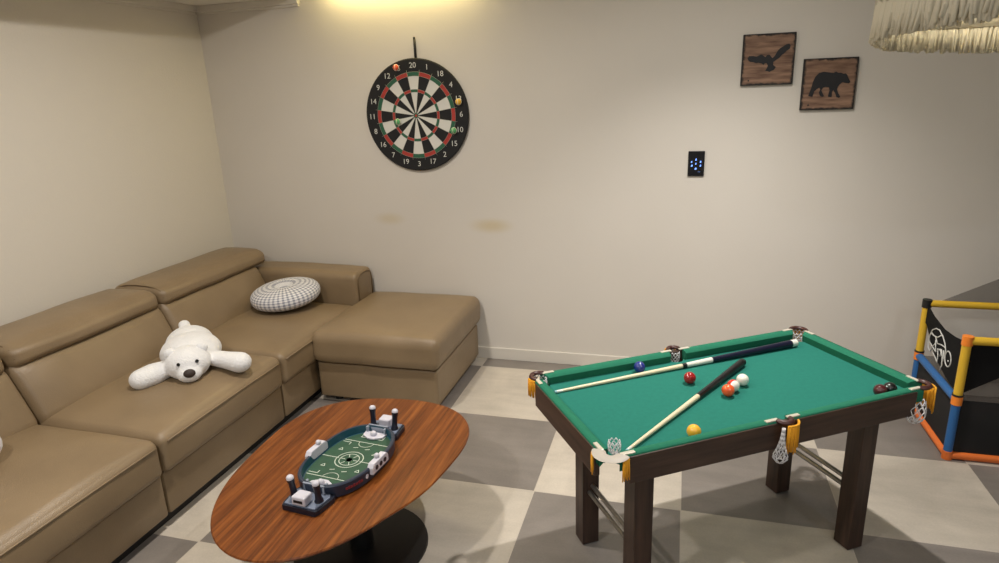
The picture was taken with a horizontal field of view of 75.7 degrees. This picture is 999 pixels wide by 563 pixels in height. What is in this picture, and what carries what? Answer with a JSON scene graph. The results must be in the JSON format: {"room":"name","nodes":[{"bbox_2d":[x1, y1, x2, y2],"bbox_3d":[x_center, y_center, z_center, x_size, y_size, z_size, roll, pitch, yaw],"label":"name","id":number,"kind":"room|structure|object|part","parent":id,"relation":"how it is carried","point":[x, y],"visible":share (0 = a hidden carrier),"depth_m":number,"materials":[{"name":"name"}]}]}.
{"room":"game room","nodes":[
{"label":"game room","id":0,"kind":"room"},
{"bbox_2d":[0,0,233,325],"bbox_3d":[-2.648,0.067,1.622,0.100,2.420,5.728,2,17,15],"label":"wall","id":1,"kind":"structure","parent":0,"point":[111,175],"depth_m":3.34,"materials":[{"name":"beige paint"}]},
{"bbox_2d":[93,0,196,13],"bbox_3d":[-2.626,-0.852,1.315,0.030,0.048,5.698,2,17,15],"label":"trim","id":2,"kind":"structure","parent":1,"relation":"attached to","point":[152,4],"depth_m":3.66,"materials":[{"name":"beige paint"}]},
{"bbox_2d":[162,0,258,5],"bbox_3d":[-2.297,-0.970,1.200,0.715,0.220,5.728,2,17,15],"label":"ceiling","id":3,"kind":"structure","parent":1,"relation":"attached to","point":[188,2],"depth_m":3.79,"materials":[{"name":"beige paint"}]},
{"bbox_2d":[119,357,998,562],"bbox_3d":[0.518,1.409,1.117,6.580,0.100,5.928,2,17,15],"label":"floor","id":4,"kind":"structure","parent":0,"point":[509,496],"depth_m":2.60,"materials":[{"name":"stone"}]},
{"bbox_2d":[0,247,372,562],"bbox_3d":[-1.698,0.501,2.986,1.061,0.740,2.904,2,17,15],"label":"sectional sofa","id":5,"kind":"object","parent":4,"relation":"on","point":[93,464],"visible":0.83,"depth_m":2.75,"materials":[{"name":"beige leather"}]},
{"bbox_2d":[0,437,2,451],"bbox_3d":[-1.847,0.587,2.225,0.233,0.149,0.203,2,17,15],"label":"plush toy","id":6,"kind":"object","parent":5,"relation":"on","point":[1,443],"visible":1,"depth_m":2.27,"materials":[{"name":"white fabric"}]},
{"bbox_2d":[0,371,37,438],"bbox_3d":[-2.196,0.601,2.268,0.491,0.322,0.853,2,17,15],"label":"cushion","id":7,"kind":"object","parent":5,"relation":"on","point":[18,408],"depth_m":2.55,"materials":[{"name":"beige leather"}]},
{"bbox_2d":[0,425,161,562],"bbox_3d":[-1.779,0.773,2.200,0.770,0.210,0.854,2,17,15],"label":"seat cushion","id":8,"kind":"object","parent":5,"relation":"on","point":[60,484],"depth_m":2.24,"materials":[{"name":"beige leather"}]},
{"bbox_2d":[3,307,172,424],"bbox_3d":[-1.973,0.364,3.035,0.492,0.320,0.809,2,17,15],"label":"cushion","id":9,"kind":"object","parent":5,"relation":"on","point":[51,379],"depth_m":2.85,"materials":[{"name":"beige leather"}]},
{"bbox_2d":[40,354,282,470],"bbox_3d":[-1.556,0.536,2.966,0.771,0.208,0.807,2,17,15],"label":"seat cushion","id":10,"kind":"object","parent":5,"relation":"on","point":[182,419],"depth_m":2.73,"materials":[{"name":"beige leather"}]},
{"bbox_2d":[129,320,251,388],"bbox_3d":[-1.393,0.340,3.025,0.480,0.191,0.502,-2,17,1],"label":"teddy bear","id":11,"kind":"object","parent":5,"relation":"on","point":[188,352],"visible":1,"depth_m":2.93},
{"bbox_2d":[158,266,265,330],"bbox_3d":[-1.757,0.134,3.780,0.490,0.323,0.809,2,17,15],"label":"cushion","id":12,"kind":"object","parent":5,"relation":"on","point":[214,302],"depth_m":3.63,"materials":[{"name":"beige leather"}]},
{"bbox_2d":[210,302,351,382],"bbox_3d":[-1.339,0.305,3.712,0.770,0.210,0.807,2,17,15],"label":"seat cushion","id":13,"kind":"object","parent":5,"relation":"on","point":[284,336],"depth_m":3.49,"materials":[{"name":"beige leather"}]},
{"bbox_2d":[250,277,319,311],"bbox_3d":[-1.282,0.074,3.857,0.405,0.146,0.406,-11,19,-28],"label":"round cushion","id":14,"kind":"object","parent":5,"relation":"on","point":[285,294],"visible":1,"depth_m":3.73,"materials":[{"name":"grey fabric"}]},
{"bbox_3d":[-1.307,0.157,4.223,0.984,0.556,0.222,2,17,15],"label":"armrest","id":15,"kind":"part","parent":5,"relation":"part of","materials":[{"name":"beige leather"}]},
{"bbox_2d":[210,398,468,562],"bbox_3d":[-0.550,0.833,2.369,0.773,0.370,1.034,2,17,15],"label":"coffee table","id":16,"kind":"object","parent":4,"relation":"on","point":[371,523],"visible":0.89,"depth_m":2.27,"materials":[{"name":"brown wood"}]},
{"bbox_2d":[282,405,404,516],"bbox_3d":[-0.538,0.608,2.288,0.283,0.106,0.577,4,18,21],"label":"game","id":17,"kind":"object","parent":16,"relation":"on","point":[339,465],"visible":1,"depth_m":2.26,"materials":[{"name":"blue plastic"}]},
{"bbox_3d":[-0.670,0.668,2.087,0.030,0.075,0.035,4,18,21],"label":"lever","id":18,"kind":"part","parent":17,"relation":"part of","materials":[{"name":"black plastic"}]},
{"bbox_3d":[-0.581,0.675,2.053,0.030,0.075,0.035,4,18,21],"label":"lever","id":19,"kind":"part","parent":17,"relation":"part of","materials":[{"name":"black plastic"}]},
{"bbox_3d":[-0.495,0.532,2.520,0.030,0.075,0.035,4,18,21],"label":"lever","id":20,"kind":"part","parent":17,"relation":"part of","materials":[{"name":"black plastic"}]},
{"bbox_3d":[-0.407,0.539,2.487,0.030,0.075,0.035,4,18,21],"label":"lever","id":21,"kind":"part","parent":17,"relation":"part of","materials":[{"name":"black plastic"}]},
{"bbox_3d":[-0.521,0.997,2.438,0.500,0.015,0.500,2,17,15],"label":"plate","id":22,"kind":"part","parent":16,"relation":"part of","materials":[{"name":"black"}]},
{"bbox_2d":[312,292,479,404],"bbox_3d":[-0.563,0.374,3.771,0.737,0.451,0.780,2,17,15],"label":"ottoman","id":23,"kind":"object","parent":4,"relation":"on","point":[390,345],"visible":0.98,"depth_m":3.48,"materials":[{"name":"beige leather"}]},
{"bbox_3d":[-0.567,0.255,3.736,0.737,0.202,0.780,2,17,15],"label":"padded lid","id":24,"kind":"part","parent":23,"relation":"part of","materials":[{"name":"beige leather"}]},
{"bbox_2d":[528,326,936,562],"bbox_3d":[0.767,0.645,2.274,1.241,0.685,0.703,-7,17,-17],"label":"pool table","id":25,"kind":"object","parent":4,"relation":"on","point":[818,387],"visible":0.96,"depth_m":2.14,"materials":[{"name":"green fabric"}]},
{"bbox_3d":[0.217,0.428,2.033,0.036,0.046,0.514,-7,17,-17],"label":"cushion rail","id":26,"kind":"part","parent":25,"relation":"part of","materials":[{"name":"green fabric"}]},
{"bbox_3d":[0.320,0.679,2.347,0.065,0.605,0.065,-7,17,-17],"label":"leg","id":27,"kind":"part","parent":25,"relation":"part of","materials":[{"name":"laminate"}]},
{"bbox_3d":[0.398,0.321,2.369,0.522,0.046,0.036,-7,17,-17],"label":"cushion rail","id":28,"kind":"part","parent":25,"relation":"part of","materials":[{"name":"green fabric"}]},
{"bbox_3d":[0.433,0.773,2.014,0.065,0.605,0.065,-7,17,-17],"label":"leg","id":29,"kind":"part","parent":25,"relation":"part of","materials":[{"name":"laminate"}]},
{"bbox_2d":[634,361,644,372],"bbox_3d":[0.512,0.313,2.352,0.042,0.042,0.042,-18,22,-42],"label":"ball","id":30,"kind":"object","parent":25,"relation":"on","point":[639,366],"visible":0.94,"depth_m":2.34,"materials":[{"name":"blue plastic"}]},
{"bbox_2d":[554,339,798,392],"bbox_3d":[0.677,0.305,2.378,1.035,0.030,0.030,-8,17,-17],"label":"pool cue","id":31,"kind":"object","parent":25,"relation":"on","point":[789,343],"visible":0.98,"depth_m":2.40,"materials":[{"name":"beige wood"}]},
{"bbox_2d":[625,359,745,449],"bbox_3d":[0.631,0.389,2.105,0.029,0.029,0.786,13,22,42],"label":"pool cue","id":32,"kind":"object","parent":25,"relation":"on","point":[740,363],"visible":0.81,"depth_m":2.13,"materials":[{"name":"beige wood"}]},
{"bbox_2d":[684,372,695,383],"bbox_3d":[0.666,0.337,2.251,0.042,0.042,0.042,13,22,41],"label":"ball","id":33,"kind":"object","parent":25,"relation":"on","point":[689,377],"visible":1,"depth_m":2.24,"materials":[{"name":"red plastic"}]},
{"bbox_2d":[686,424,700,435],"bbox_3d":[0.576,0.444,1.905,0.042,0.042,0.042,12,22,40],"label":"ball","id":34,"kind":"object","parent":25,"relation":"on","point":[693,429],"visible":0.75,"depth_m":1.89,"materials":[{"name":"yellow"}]},
{"bbox_3d":[0.572,0.466,1.859,0.522,0.046,0.036,-7,17,-17],"label":"cushion rail","id":35,"kind":"part","parent":25,"relation":"part of","materials":[{"name":"green fabric"}]},
{"bbox_2d":[721,384,734,396],"bbox_3d":[0.764,0.364,2.149,0.042,0.042,0.042,10,20,35],"label":"ball","id":36,"kind":"object","parent":25,"relation":"on","point":[728,390],"visible":1,"depth_m":2.13,"materials":[{"name":"orange plastic"}]},
{"bbox_2d":[727,379,739,391],"bbox_3d":[0.793,0.353,2.180,0.042,0.042,0.042,11,21,37],"label":"ball","id":37,"kind":"object","parent":25,"relation":"on","point":[733,382],"visible":0.58,"depth_m":2.17,"materials":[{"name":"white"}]},
{"bbox_3d":[0.947,0.250,2.536,0.522,0.046,0.036,-7,17,-17],"label":"cushion rail","id":38,"kind":"part","parent":25,"relation":"part of","materials":[{"name":"green fabric"}]},
{"bbox_2d":[736,374,748,385],"bbox_3d":[0.839,0.340,2.220,0.042,0.042,0.042,2,17,15],"label":"ball","id":39,"kind":"object","parent":25,"relation":"on","point":[743,379],"visible":0.94,"depth_m":2.21,"materials":[{"name":"white plastic"}]},
{"bbox_3d":[1.148,0.571,2.599,0.065,0.605,0.065,-7,17,-17],"label":"leg","id":40,"kind":"part","parent":25,"relation":"part of","materials":[{"name":"laminate"}]},
{"bbox_3d":[1.121,0.395,2.026,0.522,0.046,0.036,-7,17,-17],"label":"cushion rail","id":41,"kind":"part","parent":25,"relation":"part of","materials":[{"name":"green fabric"}]},
{"bbox_3d":[1.261,0.666,2.266,0.065,0.605,0.065,-7,17,-17],"label":"leg","id":42,"kind":"part","parent":25,"relation":"part of","materials":[{"name":"laminate"}]},
{"bbox_3d":[1.303,0.287,2.363,0.036,0.046,0.514,-7,17,-17],"label":"cushion rail","id":43,"kind":"part","parent":25,"relation":"part of","materials":[{"name":"green fabric"}]},
{"bbox_2d":[873,384,887,394],"bbox_3d":[1.247,0.357,2.106,0.042,0.042,0.042,8,19,30],"label":"ball","id":44,"kind":"object","parent":25,"relation":"on","point":[879,388],"visible":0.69,"depth_m":2.09,"materials":[{"name":"red plastic"}]},
{"bbox_2d":[884,382,896,391],"bbox_3d":[1.286,0.352,2.118,0.042,0.042,0.042,14,23,42],"label":"ball","id":45,"kind":"object","parent":25,"relation":"on","point":[890,386],"visible":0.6,"depth_m":2.10,"materials":[{"name":"black"}]},
{"bbox_2d":[911,298,998,463],"bbox_3d":[2.400,0.241,2.832,0.813,1.020,0.536,2,17,15],"label":"game","id":46,"kind":"object","parent":4,"relation":"on","point":[960,429],"visible":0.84,"depth_m":2.81,"materials":[{"name":"blue"}]},
{"bbox_2d":[197,0,998,382],"bbox_3d":[1.250,-0.626,3.440,6.580,2.420,0.100,2,17,15],"label":"wall","id":47,"kind":"structure","parent":0,"point":[568,206],"depth_m":3.54,"materials":[{"name":"paint"}]},
{"bbox_2d":[195,0,299,14],"bbox_3d":[-1.525,-1.651,3.860,0.725,0.048,0.030,2,17,15],"label":"trim","id":48,"kind":"structure","parent":47,"relation":"attached to","point":[261,4],"depth_m":3.85,"materials":[{"name":"beige paint"}]},
{"bbox_2d":[367,37,468,170],"bbox_3d":[-0.486,-1.027,3.752,0.638,0.752,0.028,2,17,15],"label":"dartboard","id":49,"kind":"object","parent":47,"relation":"attached to","point":[423,94],"visible":1,"depth_m":3.75,"materials":[{"name":"black plastic"}]},
{"bbox_2d":[393,64,398,70],"bbox_3d":[-0.595,-1.227,3.689,0.034,0.037,0.034,-17,22,-41],"label":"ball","id":50,"kind":"object","parent":49,"relation":"attached to","point":[395,66],"visible":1,"depth_m":3.68,"materials":[{"name":"orange plastic"}]},
{"bbox_2d":[395,118,400,124],"bbox_3d":[-0.599,-0.939,3.779,0.034,0.037,0.034,-17,22,-41],"label":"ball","id":51,"kind":"object","parent":49,"relation":"attached to","point":[397,121],"visible":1,"depth_m":3.77,"materials":[{"name":"green plastic"}]},
{"bbox_2d":[451,127,456,133],"bbox_3d":[-0.264,-0.869,3.703,0.034,0.037,0.034,-17,22,-41],"label":"ball","id":52,"kind":"object","parent":49,"relation":"attached to","point":[453,130],"visible":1,"depth_m":3.69,"materials":[{"name":"green plastic"}]},
{"bbox_2d":[455,98,461,104],"bbox_3d":[-0.233,-1.020,3.648,0.034,0.037,0.034,-17,22,-41],"label":"ball","id":53,"kind":"object","parent":49,"relation":"attached to","point":[458,101],"visible":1,"depth_m":3.64,"materials":[{"name":"orange"}]},
{"bbox_2d":[687,151,704,175],"bbox_3d":[1.051,-0.630,3.436,0.084,0.132,0.010,2,17,15],"label":"panel","id":54,"kind":"object","parent":47,"relation":"attached to","point":[696,159],"visible":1,"depth_m":3.43,"materials":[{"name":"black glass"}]},
{"bbox_2d":[477,346,998,397],"bbox_3d":[1.285,0.512,3.721,6.368,0.078,0.012,2,17,15],"label":"baseboard","id":55,"kind":"structure","parent":47,"relation":"attached to","point":[988,389],"depth_m":3.97,"materials":[{"name":"beige paint"}]},
{"bbox_2d":[740,32,796,85],"bbox_3d":[1.336,-1.106,3.201,0.244,0.244,0.019,2,17,15],"label":"plaque","id":56,"kind":"object","parent":47,"relation":"attached to","point":[767,58],"visible":1,"depth_m":3.20,"materials":[{"name":"brown wood"}]},
{"bbox_2d":[799,57,858,109],"bbox_3d":[1.618,-0.971,3.161,0.244,0.244,0.019,2,17,15],"label":"plaque","id":57,"kind":"object","parent":47,"relation":"attached to","point":[827,83],"visible":1,"depth_m":3.15,"materials":[{"name":"brown wood"}]},
{"bbox_3d":[0.424,-1.004,0.399,6.580,0.100,5.928,2,17,15],"label":"ceiling","id":58,"kind":"structure","parent":0,"visible":0},
{"bbox_2d":[868,0,998,53],"bbox_3d":[0.899,-0.741,0.962,0.530,0.762,0.529,-5,17,-9],"label":"pendant lamp","id":59,"kind":"object","parent":58,"relation":"hanging from","point":[962,26],"visible":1,"depth_m":1.10,"materials":[{"name":"beige fabric"}]}
]}

